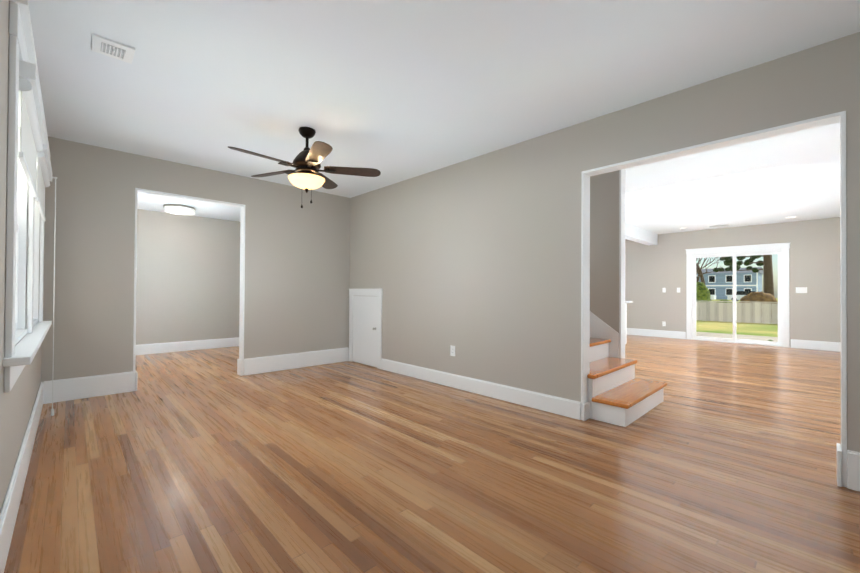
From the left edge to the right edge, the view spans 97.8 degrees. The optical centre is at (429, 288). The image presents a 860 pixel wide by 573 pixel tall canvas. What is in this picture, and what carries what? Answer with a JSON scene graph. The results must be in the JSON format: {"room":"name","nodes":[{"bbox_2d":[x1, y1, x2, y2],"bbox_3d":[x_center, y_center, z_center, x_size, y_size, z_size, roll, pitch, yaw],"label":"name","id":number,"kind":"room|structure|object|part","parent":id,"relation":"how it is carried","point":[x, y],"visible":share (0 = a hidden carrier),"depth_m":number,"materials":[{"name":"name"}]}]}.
{"room":"empty living room","nodes":[
{"label":"empty living room","id":0,"kind":"room"},
{"bbox_2d":[0,0,41,512],"bbox_3d":[-2.540,-0.184,2.277,0.140,2.520,9.040,1,-1,-44],"label":"wall","id":1,"kind":"structure","parent":0,"point":[17,401],"depth_m":1.50,"materials":[{"name":"paint"}]},
{"bbox_2d":[0,381,47,572],"bbox_3d":[-1.537,0.968,1.332,0.018,0.211,6.050,1,-1,-44],"label":"baseboard","id":2,"kind":"structure","parent":1,"relation":"attached to","point":[9,511],"depth_m":1.81,"materials":[{"name":"white wood"}]},
{"bbox_2d":[3,0,51,392],"bbox_3d":[-2.546,-0.378,2.341,0.214,1.590,2.460,1,-1,-44],"label":"window","id":3,"kind":"structure","parent":1,"relation":"in","point":[24,284],"depth_m":1.73,"materials":[{"name":"white wood"}]},
{"bbox_2d":[18,60,51,220],"bbox_3d":[-2.497,-0.775,2.389,0.075,0.415,2.140,1,-1,-44],"label":"roller shade","id":4,"kind":"object","parent":3,"relation":"attached to","point":[33,154],"visible":0.98,"depth_m":1.93,"materials":[{"name":"white fabric"}]},
{"bbox_2d":[51,177,56,415],"bbox_3d":[-3.202,0.062,3.180,0.041,2.025,0.022,1,-1,-44],"label":"shade cord","id":5,"kind":"object","parent":4,"relation":"hanging from","point":[52,411],"visible":0.96,"depth_m":3.18,"materials":[{"name":"white plastic"}]},
{"bbox_2d":[136,209,239,344],"bbox_3d":[-4.385,-0.160,6.689,3.310,2.520,0.120,1,-1,-44],"label":"wall","id":6,"kind":"structure","parent":0,"point":[188,279],"depth_m":6.66,"materials":[{"name":"paint"}]},
{"bbox_2d":[136,337,238,354],"bbox_3d":[-4.344,1.013,6.630,3.307,0.171,0.017,1,-1,-44],"label":"baseboard","id":7,"kind":"structure","parent":6,"relation":"attached to","point":[144,349],"depth_m":6.63,"materials":[{"name":"white wood"}]},
{"bbox_2d":[137,192,240,221],"bbox_3d":[-3.425,-1.367,5.707,3.308,0.109,2.628,1,-1,-44],"label":"ceiling","id":8,"kind":"structure","parent":0,"point":[150,202],"depth_m":6.00,"materials":[{"name":"paint"}]},
{"bbox_2d":[163,204,194,214],"bbox_3d":[-4.007,-1.253,6.000,0.430,0.118,0.430,1,-1,-44],"label":"flush ceiling light","id":9,"kind":"object","parent":8,"relation":"attached to","point":[178,209],"visible":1,"depth_m":5.88,"materials":[{"name":"white glass"}]},
{"bbox_2d":[41,136,349,382],"bbox_3d":[-2.480,-0.164,4.705,3.310,2.520,0.120,1,-1,-44],"label":"wall","id":10,"kind":"structure","parent":0,"point":[297,272],"depth_m":4.02,"materials":[{"name":"paint"}]},
{"bbox_2d":[48,371,132,402],"bbox_3d":[-3.378,0.976,3.745,0.646,0.211,0.018,1,-1,-44],"label":"baseboard","id":11,"kind":"structure","parent":10,"relation":"attached to","point":[85,387],"depth_m":3.73,"materials":[{"name":"white wood"}]},
{"bbox_2d":[133,188,244,390],"bbox_3d":[-2.788,0.010,4.410,1.104,2.161,0.128,1,-1,-44],"label":"trim","id":12,"kind":"structure","parent":10,"relation":"attached to","point":[242,216],"depth_m":4.65,"materials":[{"name":"white wood"}]},
{"bbox_2d":[244,347,348,375],"bbox_3d":[-1.802,0.998,5.257,1.512,0.211,0.016,1,-1,-44],"label":"baseboard","id":13,"kind":"structure","parent":10,"relation":"attached to","point":[257,365],"depth_m":5.17,"materials":[{"name":"white wood"}]},
{"bbox_2d":[4,335,859,572],"bbox_3d":[1.531,1.188,5.656,11.040,0.120,9.840,1,-1,-44],"label":"floor","id":14,"kind":"structure","parent":0,"point":[721,457],"depth_m":2.19,"materials":[{"name":"brown wood"}]},
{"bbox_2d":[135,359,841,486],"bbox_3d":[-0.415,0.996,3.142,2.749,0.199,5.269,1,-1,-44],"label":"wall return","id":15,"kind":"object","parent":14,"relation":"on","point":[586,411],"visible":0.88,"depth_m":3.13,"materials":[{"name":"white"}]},
{"bbox_2d":[625,305,626,343],"bbox_3d":[3.183,0.706,7.008,0.914,0.884,0.619,1,-1,-44],"label":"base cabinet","id":16,"kind":"object","parent":14,"relation":"on","point":[625,305],"depth_m":7.09,"materials":[{"name":"white wood"}]},
{"bbox_2d":[587,311,666,426],"bbox_3d":[0.863,-0.130,4.487,1.092,2.487,3.174,1,-1,-44],"label":"staircase","id":17,"kind":"structure","parent":14,"relation":"on","point":[619,394],"depth_m":3.44,"materials":[{"name":"white wood"}]},
{"bbox_2d":[28,0,859,233],"bbox_3d":[1.547,-1.452,5.677,11.040,0.120,9.840,1,-1,-44],"label":"ceiling","id":18,"kind":"structure","parent":0,"point":[394,91],"depth_m":2.57,"materials":[{"name":"paint"}]},
{"bbox_2d":[91,33,134,63],"bbox_3d":[-1.897,-1.424,2.246,0.190,0.030,0.190,1,-1,-44],"label":"ceiling vent","id":19,"kind":"object","parent":18,"relation":"in","point":[111,48],"visible":1,"depth_m":2.23,"materials":[{"name":"white metal"}]},
{"bbox_2d":[228,127,380,207],"bbox_3d":[-1.128,-1.074,3.326,1.228,0.703,1.258,1,-1,-44],"label":"ceiling fan","id":20,"kind":"object","parent":18,"relation":"hanging from","point":[305,174],"visible":1,"depth_m":3.30,"materials":[{"name":"brown metal"}]},
{"bbox_3d":[-1.106,-0.944,3.365,0.316,0.092,0.316,1,-1,-44],"label":"lamp shade","id":21,"kind":"part","parent":20,"relation":"part of","materials":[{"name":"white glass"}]},
{"bbox_2d":[625,223,657,245],"bbox_3d":[3.359,-1.238,7.209,6.016,0.259,0.200,1,-1,-44],"label":"beam","id":22,"kind":"structure","parent":18,"relation":"attached to","point":[639,235],"depth_m":8.39,"materials":[{"name":"paint"}]},
{"bbox_2d":[707,224,730,226],"bbox_3d":[6.133,-1.339,7.960,0.180,0.011,0.380,1,-1,-44],"label":"ceiling vent","id":23,"kind":"object","parent":18,"relation":"in","point":[719,225],"visible":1,"depth_m":7.90,"materials":[{"name":"white metal"}]},
{"bbox_2d":[590,170,618,332],"bbox_3d":[0.598,-0.138,5.636,0.120,2.520,4.300,1,-1,-44],"label":"wall","id":24,"kind":"structure","parent":0,"point":[604,247],"depth_m":4.16,"materials":[{"name":"paint"}]},
{"bbox_2d":[350,32,859,451],"bbox_3d":[-0.059,-0.150,4.660,0.120,2.520,9.040,1,-1,-44],"label":"wall","id":25,"kind":"structure","parent":0,"point":[476,262],"depth_m":3.51,"materials":[{"name":"paint"}]},
{"bbox_2d":[349,288,382,368],"bbox_3d":[-0.967,0.553,5.463,0.059,1.114,0.844,1,-1,-44],"label":"access door","id":26,"kind":"structure","parent":25,"relation":"in","point":[365,326],"depth_m":5.45,"materials":[{"name":"white wood"}]},
{"bbox_2d":[450,345,454,355],"bbox_3d":[0.256,0.699,4.226,0.007,0.116,0.070,1,-1,-44],"label":"outlet","id":27,"kind":"object","parent":25,"relation":"attached to","point":[452,350],"visible":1,"depth_m":4.23,"materials":[{"name":"white plastic"}]},
{"bbox_2d":[381,358,580,419],"bbox_3d":[0.299,1.032,4.169,0.016,0.151,2.796,1,-1,-44],"label":"baseboard","id":28,"kind":"structure","parent":25,"relation":"attached to","point":[553,404],"depth_m":3.81,"materials":[{"name":"white wood"}]},
{"bbox_2d":[581,111,846,487],"bbox_3d":[1.845,0.055,2.674,0.128,2.101,1.504,1,-1,-44],"label":"trim","id":29,"kind":"structure","parent":25,"relation":"attached to","point":[621,169],"depth_m":2.74,"materials":[{"name":"white wood"}]},
{"bbox_2d":[847,450,859,491],"bbox_3d":[2.610,0.997,1.763,0.018,0.211,0.868,1,-1,-44],"label":"baseboard","id":30,"kind":"structure","parent":25,"relation":"attached to","point":[853,457],"depth_m":2.05,"materials":[{"name":"white wood"}]},
{"bbox_2d":[625,217,840,347],"bbox_3d":[6.135,-0.080,8.734,0.120,2.520,7.740,1,-1,-44],"label":"wall","id":31,"kind":"structure","parent":0,"point":[651,271],"depth_m":7.89,"materials":[{"name":"paint"}]},
{"bbox_2d":[627,328,685,338],"bbox_3d":[4.733,1.096,10.078,0.016,0.171,3.615,1,-1,-44],"label":"baseboard","id":32,"kind":"structure","parent":31,"relation":"attached to","point":[630,331],"depth_m":9.19,"materials":[{"name":"white wood"}]},
{"bbox_2d":[692,249,782,346],"bbox_3d":[6.639,0.185,8.179,0.136,1.986,1.564,1,-1,-44],"label":"sliding door","id":33,"kind":"structure","parent":31,"relation":"in","point":[779,343],"depth_m":8.15,"materials":[{"name":"white"}]},
{"bbox_2d":[685,242,790,347],"bbox_3d":[6.602,0.125,8.143,0.044,2.104,1.780,1,-1,-44],"label":"door frame","id":34,"kind":"structure","parent":31,"relation":"attached to","point":[785,247],"depth_m":7.95,"materials":[{"name":"white wood"}]},
{"bbox_2d":[796,287,806,292],"bbox_3d":[7.326,0.027,7.396,0.010,0.116,0.162,1,-1,-44],"label":"light switch","id":35,"kind":"object","parent":31,"relation":"attached to","point":[801,289],"visible":1,"depth_m":7.40,"materials":[{"name":"white plastic"}]},
{"bbox_2d":[791,339,840,351],"bbox_3d":[7.931,1.089,6.746,0.017,0.171,2.085,1,-1,-44],"label":"baseboard","id":36,"kind":"structure","parent":31,"relation":"attached to","point":[817,345],"depth_m":7.23,"materials":[{"name":"white wood"}]},
{"label":"outside","id":37,"kind":"structure","parent":0,"visible":0},
{"bbox_2d":[696,298,777,336],"bbox_3d":[25.384,1.634,31.026,200.000,0.200,170.000,1,-1,-44],"label":"lawn","id":38,"kind":"structure","parent":37,"point":[756,328],"depth_m":12.48,"materials":[{"name":"green plant"}]},
{"bbox_2d":[696,282,710,301],"bbox_3d":[11.976,0.560,16.689,0.842,1.760,0.825,1,-1,-44],"label":"bush","id":39,"kind":"object","parent":38,"relation":"on","point":[700,286],"depth_m":16.40,"materials":[{"name":"green plant"}]},
{"bbox_2d":[696,257,724,283],"bbox_3d":[18.142,-1.191,25.869,4.624,5.326,4.269,1,-1,-44],"label":"tree","id":40,"kind":"object","parent":38,"relation":"on","point":[699,272],"depth_m":25.29,"materials":[{"name":"green plant"}]},
{"bbox_2d":[697,267,762,298],"bbox_3d":[59.736,-1.031,76.147,9.000,6.260,11.500,1,-1,-44],"label":"house","id":41,"kind":"structure","parent":38,"relation":"on","point":[710,278],"depth_m":72.62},
{"bbox_2d":[696,301,777,323],"bbox_3d":[16.050,0.903,10.941,0.140,0.830,42.050,1,-1,-44],"label":"fence","id":42,"kind":"object","parent":38,"relation":"on","point":[751,317],"depth_m":14.81,"materials":[{"name":"brown wood"}]},
{"bbox_2d":[696,332,777,341],"bbox_3d":[7.620,1.240,9.119,2.578,0.025,7.000,1,-1,-44],"label":"patio","id":43,"kind":"structure","parent":38,"relation":"on","point":[750,337],"depth_m":9.69,"materials":[{"name":"concrete"}]},
{"bbox_2d":[727,291,755,300],"bbox_3d":[45.366,1.083,53.541,1.840,1.500,4.400,1,-1,-44],"label":"car","id":44,"kind":"object","parent":38,"relation":"on","point":[738,296],"depth_m":53.54,"materials":[{"name":"white paint"}]},
{"bbox_2d":[713,255,773,295],"bbox_3d":[17.634,-2.728,20.738,3.299,8.281,3.360,1,-1,-44],"label":"pine tree","id":45,"kind":"object","parent":38,"relation":"on","point":[768,279],"depth_m":20.50,"materials":[{"name":"green plant"}]},
{"bbox_2d":[739,291,776,318],"bbox_3d":[13.445,0.796,15.333,1.071,1.396,1.348,1,-1,-44],"label":"bush","id":46,"kind":"object","parent":38,"relation":"on","point":[768,297],"depth_m":15.10,"materials":[{"name":"brown plant"}]}
]}

